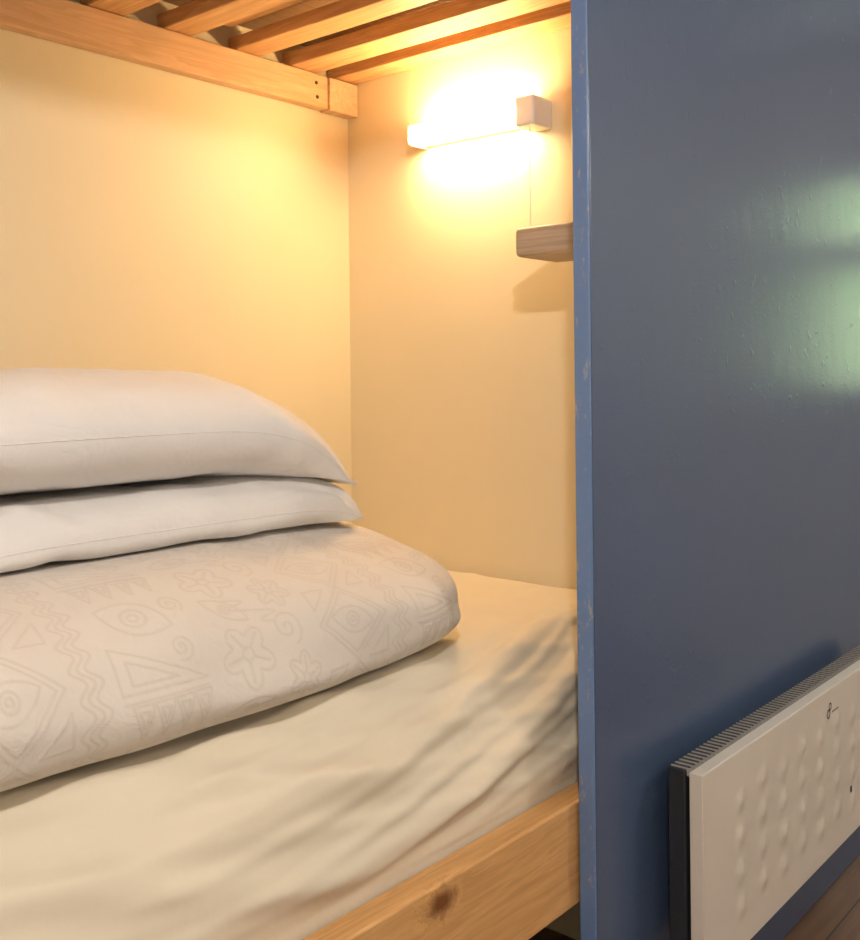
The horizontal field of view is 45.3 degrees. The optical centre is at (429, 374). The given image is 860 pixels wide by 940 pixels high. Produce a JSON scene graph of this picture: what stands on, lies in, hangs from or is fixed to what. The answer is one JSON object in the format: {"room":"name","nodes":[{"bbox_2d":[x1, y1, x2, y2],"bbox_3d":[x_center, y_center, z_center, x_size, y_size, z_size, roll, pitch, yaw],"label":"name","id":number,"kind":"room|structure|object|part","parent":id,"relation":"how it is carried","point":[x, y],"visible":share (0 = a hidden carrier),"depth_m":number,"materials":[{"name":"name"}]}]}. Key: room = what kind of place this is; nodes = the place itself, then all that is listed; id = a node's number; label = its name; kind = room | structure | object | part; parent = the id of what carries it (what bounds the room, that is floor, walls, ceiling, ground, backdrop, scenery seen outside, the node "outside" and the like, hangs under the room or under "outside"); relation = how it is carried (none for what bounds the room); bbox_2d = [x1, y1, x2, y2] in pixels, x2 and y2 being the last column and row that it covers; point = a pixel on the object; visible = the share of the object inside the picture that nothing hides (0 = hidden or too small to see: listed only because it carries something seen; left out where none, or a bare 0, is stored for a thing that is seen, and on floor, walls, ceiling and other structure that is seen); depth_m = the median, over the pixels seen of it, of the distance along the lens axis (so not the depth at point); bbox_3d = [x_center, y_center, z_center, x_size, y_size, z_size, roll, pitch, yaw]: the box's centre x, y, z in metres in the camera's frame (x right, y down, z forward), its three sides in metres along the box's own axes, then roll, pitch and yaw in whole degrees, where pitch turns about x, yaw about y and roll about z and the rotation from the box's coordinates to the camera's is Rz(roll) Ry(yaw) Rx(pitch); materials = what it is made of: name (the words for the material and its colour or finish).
{"room":"hostel dormitory room","nodes":[
{"label":"hostel dormitory room","id":0,"kind":"room"},
{"bbox_2d":[0,0,351,523],"bbox_3d":[-0.660,0.017,2.162,0.100,2.400,5.650,-1,0,40],"label":"wall","id":1,"kind":"structure","parent":0,"point":[152,219],"depth_m":2.21,"materials":[{"name":"beige paint"}]},
{"bbox_2d":[348,27,579,939],"bbox_3d":[0.194,0.008,2.344,0.970,2.400,0.080,-1,0,40],"label":"wall","id":2,"kind":"structure","parent":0,"point":[462,370],"depth_m":2.38,"materials":[{"name":"beige paint"}]},
{"bbox_2d":[407,94,550,226],"bbox_3d":[0.100,-0.433,2.316,0.370,0.320,0.076,-1,0,40],"label":"wall lamp","id":3,"kind":"object","parent":2,"relation":"attached to","point":[532,112],"depth_m":2.26,"materials":[{"name":"white plastic"}]},
{"bbox_2d":[516,221,572,261],"bbox_3d":[0.349,-0.261,2.006,0.291,0.058,0.229,-1,0,40],"label":"wall shelf","id":4,"kind":"object","parent":2,"relation":"attached to","point":[550,242],"depth_m":1.97,"materials":[{"name":"brown wood"}]},
{"bbox_2d":[529,855,859,939],"bbox_3d":[0.632,1.234,1.081,3.450,0.060,5.650,-1,0,40],"label":"floor","id":5,"kind":"structure","parent":0,"point":[836,915],"depth_m":2.28,"materials":[{"name":"brown wood"}]},
{"bbox_2d":[0,0,579,939],"bbox_3d":[-0.504,0.145,1.520,0.964,2.140,2.079,-1,0,40],"label":"bunk bed","id":6,"kind":"object","parent":5,"relation":"on","point":[514,880],"visible":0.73,"depth_m":2.08,"materials":[{"name":"brown wood"}]},
{"bbox_2d":[0,570,578,939],"bbox_3d":[-0.484,0.580,1.559,0.930,0.258,1.988,-1,0,40],"label":"mattress","id":7,"kind":"object","parent":6,"relation":"on","point":[280,822],"visible":0.52,"depth_m":1.31,"materials":[{"name":"white fabric"}]},
{"bbox_2d":[0,521,460,791],"bbox_3d":[-0.593,0.349,1.492,0.848,0.194,1.268,-1,0,40],"label":"duvet","id":8,"kind":"object","parent":7,"relation":"on","point":[103,658],"visible":0.84,"depth_m":1.29,"materials":[{"name":"white fabric"}]},
{"bbox_2d":[0,476,361,572],"bbox_3d":[-0.569,0.208,1.656,0.546,0.087,0.779,-1,0,40],"label":"pillow","id":9,"kind":"object","parent":8,"relation":"on","point":[37,528],"visible":0.86,"depth_m":1.49,"materials":[{"name":"white fabric"}]},
{"bbox_2d":[0,367,355,494],"bbox_3d":[-0.578,0.090,1.631,0.546,0.204,0.779,-1,0,40],"label":"pillow","id":10,"kind":"object","parent":9,"relation":"on","point":[61,428],"visible":0.98,"depth_m":1.46,"materials":[{"name":"white fabric"}]},
{"bbox_3d":[-0.126,0.764,1.247,0.045,0.164,2.012,-1,0,40],"label":"rail","id":11,"kind":"part","parent":6,"relation":"part of","materials":[{"name":"brown wood"}]},
{"bbox_2d":[587,0,859,939],"bbox_3d":[1.082,-0.001,2.620,0.030,2.400,2.601,-1,0,40],"label":"wall partition","id":12,"kind":"structure","parent":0,"point":[724,135],"depth_m":1.95,"materials":[{"name":"blue paint"}]},
{"bbox_3d":[2.487,0.629,3.206,3.350,1.110,0.100,-1,0,40],"label":"wall","id":13,"kind":"structure","parent":0,"visible":0},
{"bbox_2d":[571,0,596,939],"bbox_3d":[0.241,0.007,1.626,0.028,2.400,0.004,-1,0,40],"label":"panel edge","id":14,"kind":"object","parent":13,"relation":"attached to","point":[579,53],"visible":1,"depth_m":1.62,"materials":[{"name":"blue paint"}]},
{"bbox_2d":[668,645,859,939],"bbox_3d":[0.746,0.829,2.112,0.098,0.351,1.022,-1,0,40],"label":"heater","id":15,"kind":"object","parent":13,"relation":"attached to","point":[756,809],"visible":1,"depth_m":1.89,"materials":[{"name":"metal"}]},
{"bbox_2d":[671,646,859,775],"bbox_3d":[0.742,0.660,2.106,0.038,0.013,0.995,-1,0,40],"label":"grille","id":16,"kind":"object","parent":15,"relation":"attached to","point":[703,757],"depth_m":1.97,"materials":[{"name":"grey metal"}]}
]}

